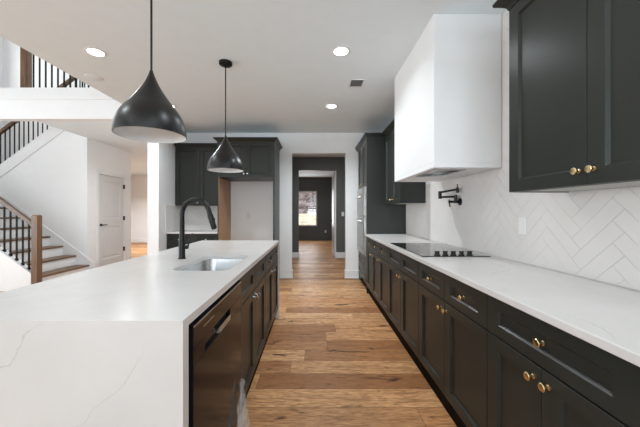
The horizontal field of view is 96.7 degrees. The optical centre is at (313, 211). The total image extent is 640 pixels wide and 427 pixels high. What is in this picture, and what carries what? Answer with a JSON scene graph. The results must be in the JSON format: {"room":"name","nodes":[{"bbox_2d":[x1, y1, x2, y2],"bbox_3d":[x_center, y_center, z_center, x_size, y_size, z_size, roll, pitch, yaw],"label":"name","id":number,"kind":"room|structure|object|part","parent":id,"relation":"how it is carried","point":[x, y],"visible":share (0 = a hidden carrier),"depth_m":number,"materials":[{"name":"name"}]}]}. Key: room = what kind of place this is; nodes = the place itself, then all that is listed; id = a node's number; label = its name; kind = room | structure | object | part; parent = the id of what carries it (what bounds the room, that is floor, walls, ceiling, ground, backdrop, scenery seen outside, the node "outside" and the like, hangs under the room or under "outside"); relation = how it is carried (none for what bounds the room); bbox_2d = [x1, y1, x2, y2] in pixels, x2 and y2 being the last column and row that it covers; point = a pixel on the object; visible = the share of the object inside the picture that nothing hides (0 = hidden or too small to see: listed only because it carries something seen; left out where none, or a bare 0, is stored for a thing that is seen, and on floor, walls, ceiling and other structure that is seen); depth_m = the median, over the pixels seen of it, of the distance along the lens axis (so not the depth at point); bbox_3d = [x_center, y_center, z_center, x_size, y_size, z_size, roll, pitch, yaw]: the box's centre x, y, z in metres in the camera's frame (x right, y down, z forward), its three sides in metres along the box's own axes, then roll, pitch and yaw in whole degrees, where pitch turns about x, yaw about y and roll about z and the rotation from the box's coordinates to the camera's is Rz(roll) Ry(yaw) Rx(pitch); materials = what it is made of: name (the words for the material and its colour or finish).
{"room":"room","nodes":[
{"label":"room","id":0,"kind":"room"},
{"bbox_2d":[0,36,2,162],"bbox_3d":[-7.650,-1.720,3.550,0.100,5.960,16.100,0,0,0],"label":"wall","id":1,"kind":"structure","parent":0,"point":[1,37],"depth_m":6.92,"materials":[{"name":"white paint"}]},
{"bbox_2d":[0,88,113,99],"bbox_3d":[-5.115,-1.885,4.550,4.970,0.190,0.020,0,0,0],"label":"trim","id":2,"kind":"structure","parent":1,"relation":"attached to","point":[5,93],"depth_m":4.54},
{"bbox_2d":[0,131,90,271],"bbox_3d":[-6.085,-0.350,5.780,3.030,3.220,0.100,0,0,0],"label":"wall","id":3,"kind":"structure","parent":0,"point":[53,183],"depth_m":5.73,"materials":[{"name":"white paint"}]},
{"bbox_2d":[3,38,92,161],"bbox_3d":[-4.800,-1.720,7.025,5.600,5.960,0.150,0,0,0],"label":"wall","id":4,"kind":"structure","parent":0,"point":[11,51],"depth_m":6.95,"materials":[{"name":"white paint"}]},
{"bbox_2d":[0,100,121,120],"bbox_3d":[-5.045,-1.722,8.080,5.110,0.475,7.040,0,0,0],"label":"wall","id":5,"kind":"structure","parent":0,"point":[10,110],"depth_m":4.56,"materials":[{"name":"white paint"}]},
{"bbox_2d":[20,47,89,87],"bbox_3d":[-3.716,-2.535,4.650,2.078,1.150,0.100,0,0,0],"label":"landing railing","id":6,"kind":"object","parent":5,"relation":"on","point":[27,59],"visible":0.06,"depth_m":4.64,"materials":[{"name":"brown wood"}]},
{"bbox_3d":[-4.705,-2.535,4.650,0.100,1.150,0.100,0,0,0],"label":"newel post","id":7,"kind":"part","parent":6,"relation":"part of","materials":[{"name":"brown wood"}]},
{"bbox_2d":[91,139,130,264],"bbox_3d":[-4.620,-0.113,6.465,0.100,2.745,1.270,0,0,0],"label":"wall","id":8,"kind":"structure","parent":0,"point":[104,157],"depth_m":6.39,"materials":[{"name":"white paint"}]},
{"bbox_2d":[96,170,125,266],"bbox_3d":[-4.561,0.195,6.430,0.018,2.130,0.940,0,0,0],"label":"trim","id":9,"kind":"structure","parent":8,"relation":"attached to","point":[98,172],"depth_m":6.01,"materials":[{"name":"white wood"}]},
{"bbox_2d":[99,174,124,266],"bbox_3d":[-4.564,0.229,6.441,0.093,2.050,0.814,0,0,0],"label":"door","id":10,"kind":"structure","parent":8,"relation":"in","point":[111,248],"depth_m":6.40,"materials":[{"name":"grey paint"}]},
{"bbox_2d":[131,175,146,238],"bbox_3d":[-5.135,-0.113,11.650,4.930,2.745,0.100,0,0,0],"label":"wall","id":11,"kind":"structure","parent":0,"point":[138,182],"depth_m":11.60,"materials":[{"name":"white paint"}]},
{"bbox_2d":[131,239,146,241],"bbox_3d":[-5.135,1.185,11.592,4.930,0.150,0.016,0,0,0],"label":"baseboard","id":12,"kind":"structure","parent":11,"relation":"attached to","point":[132,240],"depth_m":11.58,"materials":[{"name":"white wood"}]},
{"bbox_2d":[147,142,181,254],"bbox_3d":[-2.580,-0.113,8.080,0.180,2.745,7.040,0,0,0],"label":"wall partition","id":13,"kind":"structure","parent":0,"point":[160,156],"depth_m":4.58,"materials":[{"name":"white paint"}]},
{"bbox_2d":[0,240,456,426],"bbox_3d":[-2.500,1.310,3.950,10.400,0.100,17.100,0,0,0],"label":"floor","id":14,"kind":"structure","parent":0,"point":[331,357],"depth_m":2.31,"materials":[{"name":"brown wood"}]},
{"bbox_2d":[0,76,94,290],"bbox_3d":[-5.995,-0.847,5.720,3.210,4.214,2.440,0,0,0],"label":"staircase","id":15,"kind":"structure","parent":14,"relation":"on","point":[21,230],"depth_m":5.29,"materials":[{"name":"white wood"}]},
{"bbox_3d":[-5.541,-0.570,4.550,2.151,1.604,0.058,0,0,0],"label":"handrail","id":16,"kind":"part","parent":15,"relation":"part of","materials":[{"name":"brown wood"}]},
{"bbox_3d":[-4.435,0.657,4.550,0.090,1.205,0.090,0,0,0],"label":"newel post","id":17,"kind":"part","parent":15,"relation":"part of","materials":[{"name":"brown wood"}]},
{"bbox_3d":[-5.595,-2.185,5.780,2.043,1.539,0.058,0,0,0],"label":"handrail","id":18,"kind":"part","parent":15,"relation":"part of","materials":[{"name":"brown wood"}]},
{"bbox_2d":[167,234,217,248],"bbox_3d":[-2.038,0.818,5.066,0.885,0.885,0.612,0,0,0],"label":"base cabinet","id":19,"kind":"object","parent":14,"relation":"on","point":[172,239],"visible":0.25,"depth_m":4.79,"materials":[{"name":"green paint"}]},
{"bbox_3d":[-2.260,0.852,4.800,0.440,0.583,0.020,0,0,0],"label":"door","id":20,"kind":"part","parent":19,"relation":"part of","materials":[{"name":"green paint"}]},
{"bbox_3d":[-2.260,0.470,4.800,0.440,0.166,0.020,0,0,0],"label":"drawer","id":21,"kind":"part","parent":19,"relation":"part of","materials":[{"name":"green paint"}]},
{"bbox_2d":[166,230,217,233],"bbox_3d":[-2.040,0.360,5.068,0.882,0.030,0.606,0,0,0],"label":"countertop","id":22,"kind":"structure","parent":19,"relation":"on","point":[186,231],"depth_m":4.76,"materials":[{"name":"white stone"}]},
{"bbox_2d":[166,205,217,231],"bbox_3d":[-2.043,0.119,5.075,0.894,0.451,0.610,0,0,0],"label":"wall","id":23,"kind":"structure","parent":22,"relation":"on","point":[196,218],"depth_m":5.37,"materials":[{"name":"grey tile"}]},
{"bbox_3d":[-1.817,0.470,4.800,0.440,0.166,0.020,0,0,0],"label":"drawer","id":24,"kind":"part","parent":19,"relation":"part of","materials":[{"name":"green paint"}]},
{"bbox_2d":[189,281,241,426],"bbox_3d":[-0.714,0.826,1.291,0.612,0.868,0.638,0,0,0],"label":"dishwasher","id":25,"kind":"object","parent":14,"relation":"on","point":[215,334],"visible":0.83,"depth_m":1.21,"materials":[{"name":"black metal"}]},
{"bbox_3d":[-0.417,0.517,1.320,0.012,0.026,0.160,0,0,0],"label":"handle","id":26,"kind":"part","parent":25,"relation":"part of","materials":[{"name":"silver metal"}]},
{"bbox_2d":[213,137,281,269],"bbox_3d":[-1.123,0.022,5.011,1.054,2.475,0.734,0,0,0],"label":"refrigerator surround","id":27,"kind":"object","parent":14,"relation":"on","point":[259,156],"visible":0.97,"depth_m":4.71,"materials":[{"name":"green paint"}]},
{"bbox_3d":[-1.586,0.060,5.039,0.016,2.400,0.678,0,0,0],"label":"panel","id":28,"kind":"part","parent":27,"relation":"part of","materials":[{"name":"green paint"}]},
{"bbox_3d":[-1.353,-0.854,4.710,0.448,0.569,0.020,0,0,0],"label":"door","id":29,"kind":"part","parent":27,"relation":"part of","materials":[{"name":"green paint"}]},
{"bbox_3d":[-1.123,-1.178,5.011,1.054,0.074,0.734,0,0,0],"label":"crown moulding","id":30,"kind":"part","parent":27,"relation":"part of","materials":[{"name":"green paint"}]},
{"bbox_3d":[-0.902,-0.854,4.710,0.448,0.569,0.020,0,0,0],"label":"door","id":31,"kind":"part","parent":27,"relation":"part of","materials":[{"name":"green paint"}]},
{"bbox_3d":[-0.664,0.060,5.039,0.025,2.400,0.678,0,0,0],"label":"panel","id":32,"kind":"part","parent":27,"relation":"part of","materials":[{"name":"green paint"}]},
{"bbox_2d":[238,256,264,410],"bbox_3d":[-0.713,0.819,2.050,0.635,0.882,0.870,0,0,0],"label":"base cabinet","id":33,"kind":"object","parent":14,"relation":"on","point":[253,281],"visible":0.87,"depth_m":1.98,"materials":[{"name":"green paint"}]},
{"bbox_2d":[0,240,278,426],"bbox_3d":[-0.875,0.802,2.147,0.921,0.915,2.496,0,0,0],"label":"countertop","id":34,"kind":"structure","parent":33,"relation":"on","point":[107,345],"depth_m":0.90,"materials":[{"name":"white stone"}]},
{"bbox_2d":[178,198,216,258],"bbox_3d":[-0.852,0.121,2.079,0.284,0.446,0.058,0,0,0],"label":"kitchen faucet","id":35,"kind":"object","parent":34,"relation":"on","point":[182,246],"visible":1,"depth_m":2.06,"materials":[{"name":"black metal"}]},
{"bbox_3d":[-0.916,0.216,2.079,0.068,0.115,0.028,0,0,0],"label":"lever","id":36,"kind":"part","parent":35,"relation":"part of","materials":[{"name":"black metal"}]},
{"bbox_2d":[181,259,243,270],"bbox_3d":[-0.675,0.485,1.955,0.372,0.220,0.632,0,0,0],"label":"sink","id":37,"kind":"object","parent":34,"relation":"in","point":[209,264],"visible":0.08,"depth_m":2.25,"materials":[{"name":"silver metal"}]},
{"bbox_3d":[-0.435,0.470,1.833,0.020,0.166,0.432,0,0,0],"label":"false drawer","id":38,"kind":"part","parent":33,"relation":"part of","materials":[{"name":"green paint"}]},
{"bbox_3d":[-0.435,0.852,1.833,0.020,0.583,0.432,0,0,0],"label":"door","id":39,"kind":"part","parent":33,"relation":"part of","materials":[{"name":"green paint"}]},
{"bbox_3d":[-0.435,0.470,2.268,0.020,0.166,0.432,0,0,0],"label":"false drawer","id":40,"kind":"part","parent":33,"relation":"part of","materials":[{"name":"green paint"}]},
{"bbox_3d":[-0.435,0.852,2.268,0.020,0.583,0.432,0,0,0],"label":"door","id":41,"kind":"part","parent":33,"relation":"part of","materials":[{"name":"green paint"}]},
{"bbox_2d":[261,245,277,354],"bbox_3d":[-0.713,0.819,2.921,0.635,0.882,0.862,0,0,0],"label":"base cabinet","id":42,"kind":"object","parent":14,"relation":"on","point":[271,259],"visible":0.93,"depth_m":2.85,"materials":[{"name":"green paint"}]},
{"bbox_3d":[-0.435,0.470,2.705,0.020,0.166,0.427,0,0,0],"label":"drawer","id":43,"kind":"part","parent":42,"relation":"part of","materials":[{"name":"green paint"}]},
{"bbox_3d":[-0.435,0.852,2.705,0.020,0.583,0.427,0,0,0],"label":"door","id":44,"kind":"part","parent":42,"relation":"part of","materials":[{"name":"green paint"}]},
{"bbox_3d":[-0.435,0.852,3.136,0.020,0.583,0.429,0,0,0],"label":"door","id":45,"kind":"part","parent":42,"relation":"part of","materials":[{"name":"green paint"}]},
{"bbox_3d":[-0.435,0.470,3.136,0.020,0.166,0.429,0,0,0],"label":"drawer","id":46,"kind":"part","parent":42,"relation":"part of","materials":[{"name":"green paint"}]},
{"bbox_2d":[367,237,373,300],"bbox_3d":[1.094,0.818,4.160,0.628,0.885,0.410,0,0,0],"label":"base cabinet","id":47,"kind":"object","parent":14,"relation":"on","point":[369,240],"visible":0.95,"depth_m":4.17,"materials":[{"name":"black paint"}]},
{"bbox_3d":[0.820,0.470,4.160,0.020,0.166,0.407,0,0,0],"label":"drawer","id":48,"kind":"part","parent":47,"relation":"part of","materials":[{"name":"green paint"}]},
{"bbox_3d":[0.820,0.852,4.160,0.020,0.583,0.407,0,0,0],"label":"door","id":49,"kind":"part","parent":47,"relation":"part of","materials":[{"name":"green paint"}]},
{"bbox_2d":[355,133,405,293],"bbox_3d":[1.097,0.029,4.857,0.641,2.462,1.042,0,0,0],"label":"tall cabinet","id":50,"kind":"object","parent":14,"relation":"on","point":[381,218],"visible":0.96,"depth_m":4.37,"materials":[{"name":"green paint"}]},
{"bbox_2d":[354,186,365,256],"bbox_3d":[1.046,0.155,4.783,0.647,1.098,0.738,0,0,0],"label":"double wall oven","id":51,"kind":"object","parent":50,"relation":"in","point":[361,198],"visible":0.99,"depth_m":4.66,"materials":[{"name":"silver metal"}]},
{"bbox_3d":[0.791,0.390,4.783,0.023,0.590,0.738,0,0,0],"label":"oven door","id":52,"kind":"part","parent":51,"relation":"part of","materials":[{"name":"silver metal"}]},
{"bbox_3d":[0.791,-0.109,4.783,0.023,0.358,0.738,0,0,0],"label":"oven door","id":53,"kind":"part","parent":51,"relation":"part of","materials":[{"name":"silver metal"}]},
{"bbox_3d":[0.794,-0.344,4.783,0.017,0.097,0.738,0,0,0],"label":"control panel","id":54,"kind":"part","parent":51,"relation":"part of","materials":[{"name":"silver metal"}]},
{"bbox_3d":[0.820,-0.764,4.995,0.020,0.725,0.399,0,0,0],"label":"door","id":55,"kind":"part","parent":50,"relation":"part of","materials":[{"name":"green paint"}]},
{"bbox_3d":[0.820,0.817,4.794,0.020,0.207,0.801,0,0,0],"label":"drawer","id":56,"kind":"part","parent":50,"relation":"part of","materials":[{"name":"green paint"}]},
{"bbox_3d":[0.820,1.028,4.794,0.020,0.202,0.801,0,0,0],"label":"drawer","id":57,"kind":"part","parent":50,"relation":"part of","materials":[{"name":"green paint"}]},
{"bbox_3d":[0.820,-0.764,4.593,0.020,0.725,0.399,0,0,0],"label":"door","id":58,"kind":"part","parent":50,"relation":"part of","materials":[{"name":"green paint"}]},
{"bbox_3d":[1.097,-1.166,4.857,0.641,0.072,1.042,0,0,0],"label":"crown moulding","id":59,"kind":"part","parent":50,"relation":"part of","materials":[{"name":"green paint"}]},
{"bbox_2d":[372,239,390,325],"bbox_3d":[1.094,0.818,3.535,0.628,0.885,0.836,0,0,0],"label":"base cabinet","id":60,"kind":"object","parent":14,"relation":"on","point":[380,262],"visible":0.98,"depth_m":3.46,"materials":[{"name":"green paint"}]},
{"bbox_3d":[0.820,0.470,3.744,0.020,0.166,0.415,0,0,0],"label":"drawer","id":61,"kind":"part","parent":60,"relation":"part of","materials":[{"name":"green paint"}]},
{"bbox_3d":[0.820,0.852,3.744,0.020,0.583,0.415,0,0,0],"label":"door","id":62,"kind":"part","parent":60,"relation":"part of","materials":[{"name":"green paint"}]},
{"bbox_3d":[0.820,0.470,3.326,0.020,0.166,0.415,0,0,0],"label":"drawer","id":63,"kind":"part","parent":60,"relation":"part of","materials":[{"name":"green paint"}]},
{"bbox_3d":[0.820,0.852,3.326,0.020,0.583,0.415,0,0,0],"label":"door","id":64,"kind":"part","parent":60,"relation":"part of","materials":[{"name":"green paint"}]},
{"bbox_2d":[388,247,421,372],"bbox_3d":[1.094,0.818,2.659,0.628,0.885,0.911,0,0,0],"label":"base cabinet","id":65,"kind":"object","parent":14,"relation":"on","point":[403,271],"visible":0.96,"depth_m":2.56,"materials":[{"name":"green paint"}]},
{"bbox_3d":[0.820,0.470,2.887,0.020,0.166,0.452,0,0,0],"label":"false drawer","id":66,"kind":"part","parent":65,"relation":"part of","materials":[{"name":"green paint"}]},
{"bbox_3d":[0.820,0.852,2.887,0.020,0.583,0.452,0,0,0],"label":"door","id":67,"kind":"part","parent":65,"relation":"part of","materials":[{"name":"green paint"}]},
{"bbox_3d":[0.820,0.470,2.432,0.020,0.166,0.452,0,0,0],"label":"false drawer","id":68,"kind":"part","parent":65,"relation":"part of","materials":[{"name":"green paint"}]},
{"bbox_3d":[0.820,0.852,2.432,0.020,0.583,0.452,0,0,0],"label":"door","id":69,"kind":"part","parent":65,"relation":"part of","materials":[{"name":"green paint"}]},
{"bbox_2d":[419,262,489,426],"bbox_3d":[1.094,0.818,1.767,0.628,0.885,0.870,0,0,0],"label":"base cabinet","id":70,"kind":"object","parent":14,"relation":"on","point":[453,314],"visible":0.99,"depth_m":1.65,"materials":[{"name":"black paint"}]},
{"bbox_3d":[0.820,0.470,1.984,0.020,0.166,0.432,0,0,0],"label":"drawer","id":71,"kind":"part","parent":70,"relation":"part of","materials":[{"name":"green paint"}]},
{"bbox_3d":[0.820,0.852,1.984,0.020,0.583,0.432,0,0,0],"label":"door","id":72,"kind":"part","parent":70,"relation":"part of","materials":[{"name":"green paint"}]},
{"bbox_3d":[0.820,0.470,1.550,0.020,0.166,0.432,0,0,0],"label":"drawer","id":73,"kind":"part","parent":70,"relation":"part of","materials":[{"name":"green paint"}]},
{"bbox_3d":[0.820,0.852,1.550,0.020,0.583,0.432,0,0,0],"label":"door","id":74,"kind":"part","parent":70,"relation":"part of","materials":[{"name":"green paint"}]},
{"bbox_2d":[365,234,639,366],"bbox_3d":[1.096,0.360,2.072,0.630,0.030,4.585,0,0,0],"label":"countertop","id":75,"kind":"structure","parent":70,"relation":"on","point":[606,316],"depth_m":1.18,"materials":[{"name":"white stone"}]},
{"bbox_2d":[391,243,490,256],"bbox_3d":[1.081,0.326,2.611,0.518,0.038,0.910,0,0,0],"label":"cooktop","id":76,"kind":"object","parent":75,"relation":"in","point":[421,249],"visible":1,"depth_m":2.46,"materials":[{"name":"black glass"}]},
{"bbox_2d":[488,295,639,426],"bbox_3d":[1.094,0.818,1.015,0.628,0.885,0.630,0,0,0],"label":"base cabinet","id":77,"kind":"object","parent":14,"relation":"on","point":[540,374],"visible":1,"depth_m":0.98,"materials":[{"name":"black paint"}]},
{"bbox_3d":[0.820,0.852,1.173,0.020,0.583,0.312,0,0,0],"label":"door","id":78,"kind":"part","parent":77,"relation":"part of","materials":[{"name":"green paint"}]},
{"bbox_3d":[0.795,0.607,1.049,0.030,0.030,0.030,0,0,0],"label":"knob","id":79,"kind":"part","parent":77,"relation":"part of","materials":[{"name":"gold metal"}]},
{"bbox_3d":[0.804,0.470,1.015,0.030,0.030,0.030,0,0,0],"label":"knob","id":80,"kind":"part","parent":77,"relation":"part of","materials":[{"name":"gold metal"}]},
{"bbox_3d":[0.795,0.607,0.981,0.030,0.030,0.030,0,0,0],"label":"knob","id":81,"kind":"part","parent":77,"relation":"part of","materials":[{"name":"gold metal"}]},
{"bbox_3d":[0.820,0.852,0.858,0.020,0.583,0.312,0,0,0],"label":"door","id":82,"kind":"part","parent":77,"relation":"part of","materials":[{"name":"green paint"}]},
{"bbox_2d":[0,0,505,176],"bbox_3d":[-2.500,-1.610,4.000,10.200,0.250,17.000,0,0,0],"label":"ceiling","id":83,"kind":"structure","parent":0,"point":[283,75],"depth_m":2.67,"materials":[{"name":"white paint"}]},
{"bbox_2d":[84,74,102,80],"bbox_3d":[-2.440,-1.482,3.150,0.170,0.006,0.170,0,0,0],"label":"ceiling disc","id":84,"kind":"object","parent":83,"relation":"attached to","point":[89,76],"visible":1,"depth_m":3.14,"materials":[{"name":"white paint"}]},
{"bbox_2d":[84,47,106,56],"bbox_3d":[-2.030,-1.481,2.647,0.170,0.008,0.170,0,0,0],"label":"recessed light","id":85,"kind":"object","parent":83,"relation":"in","point":[93,51],"visible":1,"depth_m":2.63,"materials":[{"name":"white plastic"}]},
{"bbox_2d":[112,0,186,142],"bbox_3d":[-0.876,-0.946,1.532,0.349,1.076,0.349,0,0,0],"label":"pendant lamp","id":86,"kind":"object","parent":83,"relation":"hanging from","point":[147,115],"visible":1,"depth_m":1.46,"materials":[{"name":"black metal"}]},
{"bbox_3d":[-0.876,-0.583,1.532,0.349,0.350,0.349,0,0,0],"label":"lamp shade","id":87,"kind":"part","parent":86,"relation":"part of","materials":[{"name":"black metal"}]},
{"bbox_3d":[-0.876,-1.105,1.532,0.010,0.704,0.011,0,0,0],"label":"rod","id":88,"kind":"part","parent":86,"relation":"part of","materials":[{"name":"black metal"}]},
{"bbox_2d":[207,59,243,172],"bbox_3d":[-0.880,-0.946,2.831,0.349,1.076,0.349,0,0,0],"label":"pendant lamp","id":89,"kind":"object","parent":83,"relation":"hanging from","point":[224,159],"visible":1,"depth_m":2.76,"materials":[{"name":"black metal"}]},
{"bbox_3d":[-0.880,-0.583,2.831,0.349,0.350,0.349,0,0,0],"label":"lamp shade","id":90,"kind":"part","parent":89,"relation":"part of","materials":[{"name":"black metal"}]},
{"bbox_3d":[-0.880,-1.105,2.831,0.010,0.704,0.011,0,0,0],"label":"rod","id":91,"kind":"part","parent":89,"relation":"part of","materials":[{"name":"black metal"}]},
{"bbox_2d":[326,104,337,107],"bbox_3d":[0.246,-1.481,4.000,0.170,0.008,0.170,0,0,0],"label":"recessed light","id":92,"kind":"object","parent":83,"relation":"in","point":[327,105],"visible":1,"depth_m":3.98,"materials":[{"name":"white plastic"}]},
{"bbox_2d":[332,46,349,55],"bbox_3d":[0.250,-1.481,2.630,0.170,0.008,0.170,0,0,0],"label":"recessed light","id":93,"kind":"object","parent":83,"relation":"in","point":[339,50],"visible":1,"depth_m":2.62,"materials":[{"name":"white plastic"}]},
{"bbox_2d":[348,79,364,87],"bbox_3d":[0.490,-1.482,3.305,0.160,0.006,0.230,0,0,0],"label":"ceiling vent","id":94,"kind":"object","parent":83,"relation":"in","point":[354,83],"visible":1,"depth_m":3.29,"materials":[{"name":"white metal"}]},
{"bbox_2d":[182,133,363,269],"bbox_3d":[-0.535,-0.113,5.440,3.910,2.745,0.120,0,0,0],"label":"wall","id":95,"kind":"structure","parent":0,"point":[255,198],"depth_m":5.38,"materials":[{"name":"white paint"}]},
{"bbox_2d":[174,143,217,205],"bbox_3d":[-2.038,-0.658,5.198,0.885,1.104,0.348,0,0,0],"label":"upper cabinet","id":96,"kind":"object","parent":95,"relation":"attached to","point":[193,179],"visible":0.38,"depth_m":5.09,"materials":[{"name":"green paint"}]},
{"bbox_3d":[-2.260,-0.623,5.090,0.440,1.031,0.020,0,0,0],"label":"door","id":97,"kind":"part","parent":96,"relation":"part of","materials":[{"name":"green paint"}]},
{"bbox_3d":[-2.068,-1.175,5.198,0.825,0.070,0.348,0,0,0],"label":"crown moulding","id":98,"kind":"part","parent":96,"relation":"part of","materials":[{"name":"green paint"}]},
{"bbox_3d":[-1.817,-0.623,5.090,0.440,1.031,0.020,0,0,0],"label":"door","id":99,"kind":"part","parent":96,"relation":"part of","materials":[{"name":"green paint"}]},
{"bbox_2d":[279,269,358,277],"bbox_3d":[0.094,1.185,5.425,1.492,0.150,0.150,0,0,0],"label":"baseboard","id":100,"kind":"structure","parent":95,"relation":"attached to","point":[282,273],"depth_m":5.36,"materials":[{"name":"white wood"}]},
{"bbox_2d":[299,177,331,239],"bbox_3d":[0.055,-0.113,10.195,5.090,2.745,4.650,0,0,0],"label":"wall","id":101,"kind":"structure","parent":0,"point":[322,185],"depth_m":12.40,"materials":[{"name":"grey paint"}]},
{"bbox_2d":[299,191,316,225],"bbox_3d":[-0.410,-0.130,12.435,1.080,1.520,0.070,0,0,0],"label":"window","id":102,"kind":"structure","parent":101,"relation":"in","point":[307,199],"depth_m":12.43,"materials":[{"name":"clear glass"}]},
{"bbox_2d":[292,157,344,251],"bbox_3d":[0.055,-0.113,6.685,5.090,2.745,2.370,0,0,0],"label":"wall","id":103,"kind":"structure","parent":0,"point":[298,163],"depth_m":7.75,"materials":[{"name":"grey paint"}]},
{"bbox_2d":[292,252,344,257],"bbox_3d":[0.015,1.185,7.802,4.970,0.150,0.136,0,0,0],"label":"baseboard","id":104,"kind":"structure","parent":103,"relation":"attached to","point":[294,254],"depth_m":7.73,"materials":[{"name":"white wood"}]},
{"bbox_2d":[330,172,334,255],"bbox_3d":[0.540,0.076,8.380,0.100,2.352,0.900,0,0,0],"label":"door","id":105,"kind":"structure","parent":103,"relation":"in","point":[333,175],"depth_m":8.10,"materials":[{"name":"white wood"}]},
{"bbox_2d":[335,170,335,257],"bbox_3d":[0.590,0.070,7.810,0.020,2.380,0.180,0,0,0],"label":"trim","id":106,"kind":"structure","parent":103,"relation":"attached to","point":[335,170],"depth_m":7.72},
{"bbox_2d":[406,9,639,290],"bbox_3d":[1.466,-0.113,0.500,0.107,2.745,10.000,0,0,0],"label":"wall","id":107,"kind":"structure","parent":0,"point":[595,235],"depth_m":1.82,"materials":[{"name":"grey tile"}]},
{"bbox_2d":[382,118,424,204],"bbox_3d":[1.222,-0.654,3.952,0.377,1.096,0.816,0,0,0],"label":"upper cabinet","id":108,"kind":"object","parent":107,"relation":"attached to","point":[396,193],"visible":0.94,"depth_m":3.89,"materials":[{"name":"green paint"}]},
{"bbox_3d":[1.100,-0.616,4.170,0.020,1.016,0.377,0,0,0],"label":"door","id":109,"kind":"part","parent":108,"relation":"part of","materials":[{"name":"green paint"}]},
{"bbox_3d":[1.222,-1.163,3.939,0.377,0.077,0.791,0,0,0],"label":"crown moulding","id":110,"kind":"part","parent":108,"relation":"part of","materials":[{"name":"green paint"}]},
{"bbox_3d":[1.100,-0.616,3.790,0.020,1.016,0.377,0,0,0],"label":"door","id":111,"kind":"part","parent":108,"relation":"part of","materials":[{"name":"green paint"}]},
{"bbox_2d":[395,14,501,181],"bbox_3d":[1.155,-0.904,2.658,0.511,1.161,1.044,0,0,0],"label":"range hood","id":112,"kind":"object","parent":107,"relation":"attached to","point":[448,89],"visible":1,"depth_m":2.14,"materials":[{"name":"white paint"}]},
{"bbox_2d":[438,184,461,206],"bbox_3d":[1.324,-0.153,2.773,0.214,0.219,0.096,0,0,29],"label":"pot filler","id":113,"kind":"object","parent":107,"relation":"attached to","point":[456,200],"visible":1,"depth_m":2.74,"materials":[{"name":"black metal"}]},
{"bbox_3d":[1.315,-0.202,2.780,0.021,0.041,0.173,0,0,-40],"label":"arm","id":114,"kind":"part","parent":113,"relation":"part of","materials":[{"name":"black metal"}]},
{"bbox_2d":[518,217,525,234],"bbox_3d":[1.409,0.097,1.926,0.008,0.115,0.070,0,0,0],"label":"light switch","id":115,"kind":"object","parent":107,"relation":"attached to","point":[521,220],"visible":1,"depth_m":1.92,"materials":[{"name":"white plastic"}]},
{"bbox_2d":[492,0,639,192],"bbox_3d":[1.222,-0.650,1.137,0.377,1.089,1.022,0,0,0],"label":"upper cabinet","id":116,"kind":"object","parent":107,"relation":"attached to","point":[574,65],"visible":1,"depth_m":1.20,"materials":[{"name":"green paint"}]},
{"bbox_3d":[1.222,-1.160,1.137,0.377,0.070,1.022,0,0,0],"label":"crown moulding","id":117,"kind":"part","parent":116,"relation":"part of","materials":[{"name":"green paint"}]},
{"bbox_3d":[1.100,-0.616,1.365,0.020,1.016,0.452,0,0,0],"label":"door","id":118,"kind":"part","parent":116,"relation":"part of","materials":[{"name":"green paint"}]},
{"bbox_3d":[1.075,-0.166,1.169,0.030,0.030,0.030,0,0,0],"label":"knob","id":119,"kind":"part","parent":116,"relation":"part of","materials":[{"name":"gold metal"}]},
{"bbox_3d":[1.270,-0.114,1.137,0.281,0.008,0.874,0,0,0],"label":"panel","id":120,"kind":"part","parent":116,"relation":"part of","materials":[{"name":"wood"}]},
{"bbox_3d":[1.075,-0.166,1.105,0.030,0.030,0.030,0,0,0],"label":"knob","id":121,"kind":"part","parent":116,"relation":"part of","materials":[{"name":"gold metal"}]},
{"bbox_3d":[1.100,-0.616,0.909,0.020,1.016,0.452,0,0,0],"label":"door","id":122,"kind":"part","parent":116,"relation":"part of","materials":[{"name":"green paint"}]}
]}

